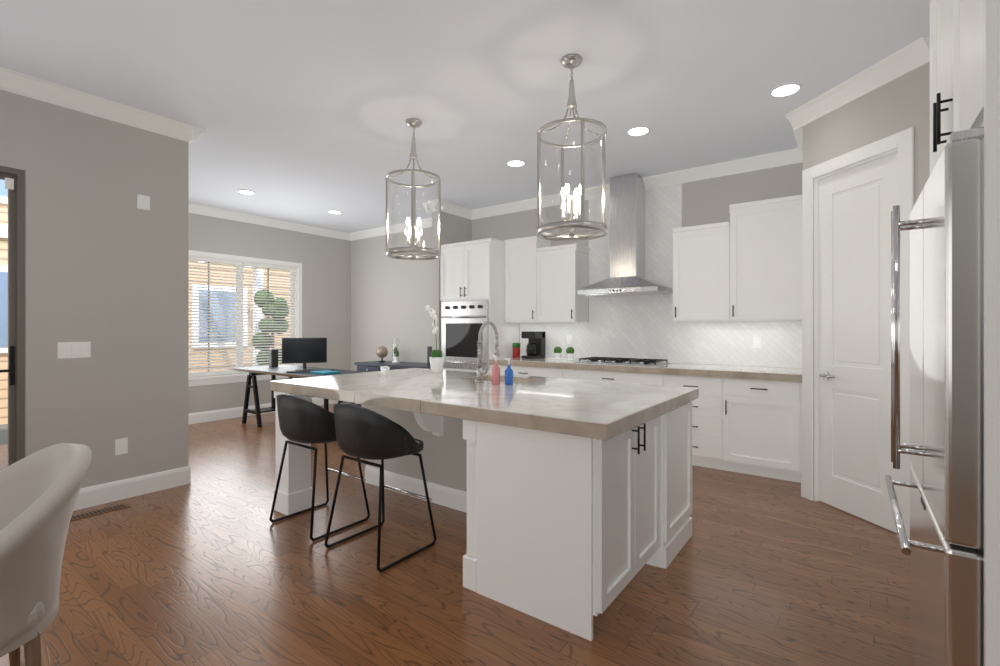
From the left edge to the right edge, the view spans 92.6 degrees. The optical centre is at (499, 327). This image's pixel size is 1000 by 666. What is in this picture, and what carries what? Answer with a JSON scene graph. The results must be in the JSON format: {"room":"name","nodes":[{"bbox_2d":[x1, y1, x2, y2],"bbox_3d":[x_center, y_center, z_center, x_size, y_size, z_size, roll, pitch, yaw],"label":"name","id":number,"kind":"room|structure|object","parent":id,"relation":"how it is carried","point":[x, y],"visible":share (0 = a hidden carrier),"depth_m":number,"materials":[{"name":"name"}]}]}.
{"room":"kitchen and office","nodes":[
{"label":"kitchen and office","id":0,"kind":"room"},
{"bbox_2d":[0,90,191,487],"bbox_3d":[-3.980,-0.185,2.260,0.150,2.970,4.430,0,0,36],"label":"wall","id":1,"kind":"structure","parent":0,"point":[106,268],"depth_m":3.55,"materials":[{"name":"beige paint"}]},
{"bbox_2d":[0,166,24,466],"bbox_3d":[-3.578,0.122,2.752,0.154,2.355,1.190,0,0,36],"label":"patio door","id":2,"kind":"structure","parent":1,"relation":"in","point":[14,179],"depth_m":3.18,"materials":[{"name":"brown metal"}]},
{"bbox_2d":[57,342,90,358],"bbox_3d":[-3.036,0.158,3.409,0.010,0.115,0.180,0,0,36],"label":"light switch","id":3,"kind":"object","parent":1,"relation":"attached to","point":[73,350],"depth_m":3.40,"materials":[{"name":"white plastic"}]},
{"bbox_2d":[0,66,207,510],"bbox_3d":[-3.853,-0.185,2.226,0.095,2.970,4.525,0,0,36],"label":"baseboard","id":4,"kind":"structure","parent":1,"relation":"attached to","point":[12,81],"depth_m":3.60,"materials":[{"name":"white wood"}]},
{"bbox_2d":[115,438,127,454],"bbox_3d":[-2.874,0.900,3.630,0.009,0.120,0.077,0,0,36],"label":"outlet","id":5,"kind":"object","parent":1,"relation":"attached to","point":[121,445],"depth_m":3.63,"materials":[{"name":"white plastic"}]},
{"bbox_2d":[137,194,149,210],"bbox_3d":[-2.786,-0.980,3.734,0.028,0.110,0.080,0,0,36],"label":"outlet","id":6,"kind":"object","parent":1,"relation":"attached to","point":[143,202],"depth_m":3.72,"materials":[{"name":"white plastic"}]},
{"bbox_2d":[192,213,347,412],"bbox_3d":[-3.844,-0.185,7.055,0.150,2.970,3.760,0,0,36],"label":"wall","id":7,"kind":"structure","parent":0,"point":[324,260],"depth_m":7.75,"materials":[{"name":"beige paint"}]},
{"bbox_2d":[189,260,294,374],"bbox_3d":[-3.859,-0.154,7.078,0.060,1.648,1.716,0,0,36],"label":"window","id":8,"kind":"structure","parent":7,"relation":"in","point":[241,314],"depth_m":7.07,"materials":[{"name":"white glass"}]},
{"bbox_2d":[189,256,295,376],"bbox_3d":[-3.808,-0.155,7.041,0.050,1.641,1.700,0,0,36],"label":"window blinds","id":9,"kind":"object","parent":8,"relation":"attached to","point":[232,283],"visible":0.71,"depth_m":6.95,"materials":[{"name":"white plastic"}]},
{"bbox_2d":[208,206,347,421],"bbox_3d":[-3.759,-0.185,7.091,0.245,2.970,3.620,0,0,36],"label":"baseboard","id":10,"kind":"structure","parent":7,"relation":"attached to","point":[222,414],"depth_m":7.24,"materials":[{"name":"white wood"}]},
{"bbox_2d":[428,211,471,349],"bbox_3d":[-0.657,-0.185,6.631,0.150,2.970,0.670,0,0,36],"label":"wall","id":11,"kind":"structure","parent":0,"point":[454,229],"depth_m":6.47,"materials":[{"name":"beige paint"}]},
{"bbox_2d":[432,200,471,219],"bbox_3d":[-0.633,-0.185,6.499,0.105,2.970,0.675,0,0,36],"label":"crown molding","id":12,"kind":"structure","parent":11,"relation":"attached to","point":[446,207],"depth_m":6.49,"materials":[{"name":"white wood"}]},
{"bbox_2d":[0,402,915,665],"bbox_3d":[-1.659,1.350,2.894,9.100,0.100,8.500,0,0,36],"label":"floor","id":13,"kind":"structure","parent":0,"point":[211,564],"depth_m":2.39,"materials":[{"name":"brown wood"}]},
{"bbox_2d":[0,443,91,665],"bbox_3d":[-1.707,0.858,1.494,0.769,0.886,0.642,0,0,36],"label":"dining chair","id":14,"kind":"object","parent":13,"relation":"on","point":[39,491],"visible":1,"depth_m":1.48,"materials":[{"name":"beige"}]},
{"bbox_2d":[70,503,130,521],"bbox_3d":[-2.833,1.297,3.365,0.110,0.005,0.350,0,0,36],"label":"floor vent","id":15,"kind":"object","parent":13,"relation":"in","point":[99,511],"visible":0.96,"depth_m":3.37,"materials":[{"name":"brown metal"}]},
{"bbox_2d":[233,365,364,426],"bbox_3d":[-2.649,0.925,6.275,2.000,0.750,0.743,0,0,36],"label":"desk","id":16,"kind":"object","parent":13,"relation":"on","point":[279,370],"visible":0.33,"depth_m":6.33,"materials":[{"name":"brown wood"}]},
{"bbox_2d":[269,349,277,366],"bbox_3d":[-3.202,0.424,6.755,0.080,0.248,0.103,0,0,36],"label":"speaker","id":17,"kind":"object","parent":16,"relation":"on","point":[273,357],"visible":1,"depth_m":6.73,"materials":[{"name":"black plastic"}]},
{"bbox_2d":[282,338,334,372],"bbox_3d":[-2.478,0.339,6.137,0.657,0.422,0.624,0,0,36],"label":"monitor","id":18,"kind":"object","parent":16,"relation":"on","point":[304,351],"visible":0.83,"depth_m":6.28,"materials":[{"name":"black plastic"}]},
{"bbox_2d":[310,370,339,374],"bbox_3d":[-2.116,0.537,5.785,0.300,0.024,0.220,0,0,36],"label":"notebook","id":19,"kind":"object","parent":16,"relation":"on","point":[324,372],"visible":1,"depth_m":5.74,"materials":[{"name":"teal paper"}]},
{"bbox_2d":[269,394,369,541],"bbox_3d":[-1.214,0.858,3.195,0.495,0.881,0.478,0,0,36],"label":"bar stool","id":20,"kind":"object","parent":13,"relation":"on","point":[301,420],"visible":0.85,"depth_m":2.99,"materials":[{"name":"black leather"}]},
{"bbox_2d":[324,403,436,572],"bbox_3d":[-0.715,0.858,2.828,0.495,0.881,0.478,0,0,36],"label":"bar stool","id":21,"kind":"object","parent":13,"relation":"on","point":[363,432],"visible":1,"depth_m":2.63,"materials":[{"name":"black leather"}]},
{"bbox_2d":[354,360,430,405],"bbox_3d":[-1.440,0.920,7.246,1.700,0.760,0.575,0,0,36],"label":"console desk","id":22,"kind":"object","parent":13,"relation":"on","point":[369,366],"visible":0.27,"depth_m":7.27,"materials":[{"name":"paint"}]},
{"bbox_2d":[376,346,387,361],"bbox_3d":[-1.880,0.413,7.610,0.190,0.250,0.190,0,0,36],"label":"globe ornament","id":23,"kind":"object","parent":22,"relation":"on","point":[381,352],"visible":1,"depth_m":7.55,"materials":[{"name":"brown metal"}]},
{"bbox_2d":[392,338,399,362],"bbox_3d":[-1.620,0.346,7.456,0.130,0.385,0.130,0,0,36],"label":"plant","id":24,"kind":"object","parent":22,"relation":"on","point":[396,353],"visible":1,"depth_m":7.43,"materials":[{"name":"green plant"}]},
{"bbox_2d":[427,346,431,364],"bbox_3d":[-0.971,0.404,6.905,0.120,0.270,0.120,0,0,36],"label":"speaker","id":25,"kind":"object","parent":22,"relation":"on","point":[429,351],"visible":0.31,"depth_m":6.87},
{"bbox_2d":[440,238,519,372],"bbox_3d":[-0.274,0.100,6.350,0.829,2.400,0.653,0,0,36],"label":"tall cabinet","id":26,"kind":"object","parent":13,"relation":"on","point":[471,272],"depth_m":6.06,"materials":[{"name":"white wood"}]},
{"bbox_2d":[269,389,691,640],"bbox_3d":[-0.180,0.874,3.233,2.527,0.852,1.422,0,0,36],"label":"kitchen island","id":27,"kind":"object","parent":13,"relation":"on","point":[572,498],"depth_m":2.25,"materials":[{"name":"white wood"}]},
{"bbox_2d":[269,369,472,400],"bbox_3d":[-0.839,0.414,3.706,0.980,0.068,1.420,0,0,36],"label":"island countertop","id":28,"kind":"structure","parent":27,"relation":"on","point":[343,386],"depth_m":3.39,"materials":[{"name":"beige stone"}]},
{"bbox_2d":[380,366,389,375],"bbox_3d":[-0.897,0.344,3.761,0.060,0.070,0.058,0,0,36],"label":"cup","id":29,"kind":"object","parent":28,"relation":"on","point":[385,370],"visible":1,"depth_m":3.72,"materials":[{"name":"ceramic"}]},
{"bbox_2d":[425,305,443,372],"bbox_3d":[-0.566,0.088,4.113,0.192,0.582,0.130,0,0,36],"label":"orchid pot","id":30,"kind":"object","parent":28,"relation":"on","point":[436,358],"visible":1,"depth_m":4.07,"materials":[{"name":"white ceramic"}]},
{"bbox_2d":[353,373,544,408],"bbox_3d":[-0.222,0.414,3.253,0.550,0.068,1.420,0,0,36],"label":"island countertop","id":31,"kind":"structure","parent":27,"relation":"on","point":[403,396],"depth_m":2.90,"materials":[{"name":"beige stone"}]},
{"bbox_2d":[473,325,498,380],"bbox_3d":[-0.067,0.177,3.414,0.114,0.405,0.249,0,0,36],"label":"faucet","id":32,"kind":"object","parent":31,"relation":"on","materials":[{"name":"silver metal"}]},
{"bbox_2d":[491,355,499,384],"bbox_3d":[-0.028,0.281,3.222,0.060,0.195,0.058,0,0,36],"label":"soap bottle","id":33,"kind":"object","parent":31,"relation":"on","point":[495,369],"depth_m":3.20,"materials":[{"name":"pink plastic"}]},
{"bbox_2d":[421,377,698,440],"bbox_3d":[0.422,0.414,2.779,1.050,0.068,1.420,0,0,36],"label":"island countertop","id":34,"kind":"structure","parent":27,"relation":"on","point":[607,409],"depth_m":2.44,"materials":[{"name":"beige stone"}]},
{"bbox_2d":[505,358,512,384],"bbox_3d":[0.060,0.291,3.207,0.060,0.175,0.058,0,0,36],"label":"soap bottle","id":35,"kind":"object","parent":34,"relation":"on","point":[508,372],"depth_m":3.18,"materials":[{"name":"blue plastic"}]},
{"bbox_2d":[488,362,567,378],"bbox_3d":[0.495,0.865,5.792,1.060,0.870,0.642,0,0,36],"label":"base cabinet","id":36,"kind":"object","parent":13,"relation":"on","point":[541,371],"depth_m":5.44,"materials":[{"name":"white wood"}]},
{"bbox_2d":[568,370,663,384],"bbox_3d":[1.292,0.865,5.206,1.160,0.870,0.642,0,0,36],"label":"base cabinet","id":37,"kind":"object","parent":13,"relation":"on","point":[626,376],"depth_m":4.86,"materials":[{"name":"white wood"}]},
{"bbox_2d":[488,358,801,381],"bbox_3d":[1.359,0.405,5.142,3.253,0.050,0.667,0,0,36],"label":"countertop","id":38,"kind":"structure","parent":37,"relation":"on","point":[789,374],"depth_m":4.60,"materials":[{"name":"beige stone"}]},
{"bbox_2d":[512,343,519,357],"bbox_3d":[0.211,0.284,6.148,0.104,0.190,0.102,0,0,36],"label":"canister","id":39,"kind":"object","parent":38,"relation":"on","point":[516,350],"visible":1,"depth_m":6.11,"materials":[{"name":"red plastic"}]},
{"bbox_2d":[521,331,544,358],"bbox_3d":[0.420,0.211,5.995,0.200,0.335,0.260,0,0,36],"label":"coffee maker","id":40,"kind":"object","parent":38,"relation":"on","point":[535,348],"visible":1,"depth_m":5.94,"materials":[{"name":"black plastic"}]},
{"bbox_2d":[548,346,578,359],"bbox_3d":[0.773,0.301,5.773,0.350,0.155,0.180,0,0,36],"label":"tray","id":41,"kind":"object","parent":38,"relation":"on","point":[569,351],"visible":0.96,"depth_m":5.71,"materials":[{"name":"white ceramic"}]},
{"bbox_2d":[575,357,669,365],"bbox_3d":[1.322,0.358,5.195,0.880,0.041,0.500,0,0,36],"label":"cooktop","id":42,"kind":"object","parent":38,"relation":"in","point":[628,361],"visible":1,"depth_m":5.10,"materials":[{"name":"silver metal"}]},
{"bbox_2d":[664,374,731,470],"bbox_3d":[1.973,0.865,4.706,0.650,0.870,0.642,0,0,36],"label":"base cabinet","id":43,"kind":"object","parent":13,"relation":"on","point":[712,411],"depth_m":4.36,"materials":[{"name":"white wood"}]},
{"bbox_2d":[732,378,801,482],"bbox_3d":[2.431,0.865,4.370,0.605,0.870,0.642,0,0,36],"label":"base cabinet","id":44,"kind":"object","parent":13,"relation":"on","point":[767,412],"depth_m":4.09,"materials":[{"name":"white wood"}]},
{"bbox_2d":[885,127,983,665],"bbox_3d":[1.684,0.405,1.338,0.910,1.790,0.910,0,0,36],"label":"fridge","id":45,"kind":"object","parent":13,"relation":"on","point":[943,547],"visible":0.96,"depth_m":1.20,"materials":[{"name":"silver metal"}]},
{"bbox_2d":[930,0,999,665],"bbox_3d":[1.778,-0.184,1.269,0.927,2.968,0.990,0,0,36],"label":"cabinet","id":46,"kind":"object","parent":13,"relation":"on","point":[964,64],"visible":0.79,"depth_m":1.12,"materials":[{"name":"white wood"}]},
{"bbox_2d":[0,0,929,232],"bbox_3d":[-1.659,-1.720,2.894,9.100,0.100,8.500,0,0,36],"label":"ceiling","id":47,"kind":"structure","parent":0,"point":[300,111],"depth_m":3.20,"materials":[{"name":"white paint"}]},
{"bbox_2d":[238,190,254,194],"bbox_3d":[-3.095,-1.666,5.836,0.220,0.014,0.186,0,0,36],"label":"recessed light","id":48,"kind":"object","parent":47,"relation":"in","point":[248,192],"depth_m":5.87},
{"bbox_2d":[328,210,341,213],"bbox_3d":[-2.371,-1.666,6.843,0.207,0.014,0.199,0,0,36],"label":"recessed light","id":49,"kind":"object","parent":47,"relation":"in","point":[330,211],"depth_m":6.88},
{"bbox_2d":[386,118,440,259],"bbox_3d":[-0.699,-1.115,3.863,0.434,1.110,0.434,0,0,36],"label":"pendant light","id":50,"kind":"object","parent":47,"relation":"hanging from","point":[413,249],"visible":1,"depth_m":3.82,"materials":[{"name":"silver metal"}]},
{"bbox_2d":[507,160,524,166],"bbox_3d":[0.163,-1.666,4.816,0.196,0.014,0.205,0,0,36],"label":"recessed light","id":51,"kind":"object","parent":47,"relation":"in","point":[513,163],"depth_m":4.83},
{"bbox_2d":[537,54,607,240],"bbox_3d":[0.447,-1.115,2.973,0.434,1.110,0.434,0,0,36],"label":"pendant light","id":52,"kind":"object","parent":47,"relation":"hanging from","point":[571,61],"visible":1,"depth_m":2.94,"materials":[{"name":"silver metal"}]},
{"bbox_2d":[627,126,649,135],"bbox_3d":[1.168,-1.666,4.028,0.187,0.014,0.205,0,0,36],"label":"recessed light","id":53,"kind":"object","parent":47,"relation":"in","point":[638,130],"depth_m":4.03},
{"bbox_2d":[770,83,800,96],"bbox_3d":[1.992,-1.666,3.335,0.184,0.014,0.208,0,0,36],"label":"recessed light","id":54,"kind":"object","parent":47,"relation":"in","point":[785,90],"depth_m":3.34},
{"bbox_2d":[348,146,811,370],"bbox_3d":[0.741,-0.185,6.118,8.650,2.970,0.162,0,0,36],"label":"wall","id":55,"kind":"structure","parent":0,"point":[388,297],"depth_m":5.52,"materials":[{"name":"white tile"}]},
{"bbox_2d":[348,201,431,240],"bbox_3d":[-1.758,-0.185,7.387,2.580,2.970,0.775,0,0,36],"label":"crown molding","id":56,"kind":"structure","parent":55,"relation":"attached to","point":[380,231],"depth_m":7.87,"materials":[{"name":"white wood"}]},
{"bbox_2d":[504,236,550,321],"bbox_3d":[0.374,-0.596,6.076,0.530,1.048,0.327,0,0,36],"label":"upper cabinet","id":57,"kind":"object","parent":55,"relation":"attached to","point":[521,255],"depth_m":5.96,"materials":[{"name":"white wood"}]},
{"bbox_2d":[540,244,587,321],"bbox_3d":[0.753,-0.521,5.798,0.530,0.898,0.327,0,0,36],"label":"upper cabinet","id":58,"kind":"object","parent":55,"relation":"attached to","point":[563,268],"depth_m":5.65,"materials":[{"name":"white wood"}]},
{"bbox_2d":[567,335,571,343],"bbox_3d":[0.862,0.142,5.924,0.075,0.115,0.009,0,0,36],"label":"outlet","id":59,"kind":"object","parent":55,"relation":"attached to","point":[569,337],"depth_m":5.92,"materials":[{"name":"white plastic"}]},
{"bbox_2d":[577,173,671,296],"bbox_3d":[1.364,-1.016,5.252,0.900,1.304,0.490,0,0,36],"label":"range hood","id":60,"kind":"object","parent":55,"relation":"attached to","point":[627,235],"visible":0.98,"depth_m":5.20,"materials":[{"name":"silver metal"}]},
{"bbox_2d":[472,151,779,219],"bbox_3d":[1.216,-1.612,5.624,4.100,0.115,0.095,0,0,36],"label":"crown molding","id":61,"kind":"structure","parent":55,"relation":"attached to","point":[771,160],"depth_m":5.14,"materials":[{"name":"white wood"}]},
{"bbox_2d":[672,218,731,321],"bbox_3d":[2.067,-0.541,4.833,0.530,0.938,0.327,0,0,36],"label":"upper cabinet","id":62,"kind":"object","parent":55,"relation":"attached to","point":[702,254],"depth_m":4.70,"materials":[{"name":"white wood"}]},
{"bbox_2d":[753,337,761,347],"bbox_3d":[2.530,0.142,4.698,0.075,0.115,0.009,0,0,36],"label":"outlet","id":63,"kind":"object","parent":55,"relation":"attached to","point":[757,341],"depth_m":4.69,"materials":[{"name":"white plastic"}]},
{"bbox_2d":[729,194,801,320],"bbox_3d":[2.494,-0.621,4.519,0.650,1.098,0.327,0,0,36],"label":"upper cabinet","id":64,"kind":"object","parent":55,"relation":"attached to","point":[745,264],"depth_m":4.37,"materials":[{"name":"white wood"}]},
{"bbox_2d":[812,62,929,500],"bbox_3d":[2.524,-0.185,3.258,0.570,2.970,0.540,0,0,36],"label":"wall","id":65,"kind":"structure","parent":0,"point":[903,103],"depth_m":3.08,"materials":[{"name":"beige paint"}]},
{"bbox_2d":[780,37,929,539],"bbox_3d":[2.609,-0.185,3.570,0.810,2.970,1.558,0,0,36],"label":"door trim","id":66,"kind":"structure","parent":65,"relation":"attached to","point":[914,55],"depth_m":3.29,"materials":[{"name":"white wood"}]},
{"bbox_2d":[819,153,896,532],"bbox_3d":[2.459,0.094,3.281,0.470,2.396,0.457,0,0,36],"label":"pantry door","id":67,"kind":"structure","parent":65,"relation":"in","point":[857,204],"depth_m":3.28,"materials":[{"name":"white wood"}]},
{"label":"outside","id":68,"kind":"structure","parent":0,"visible":0},
{"bbox_2d":[0,179,289,444],"bbox_3d":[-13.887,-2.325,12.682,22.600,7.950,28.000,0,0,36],"label":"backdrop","id":69,"kind":"structure","parent":68,"point":[4,308],"depth_m":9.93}
]}

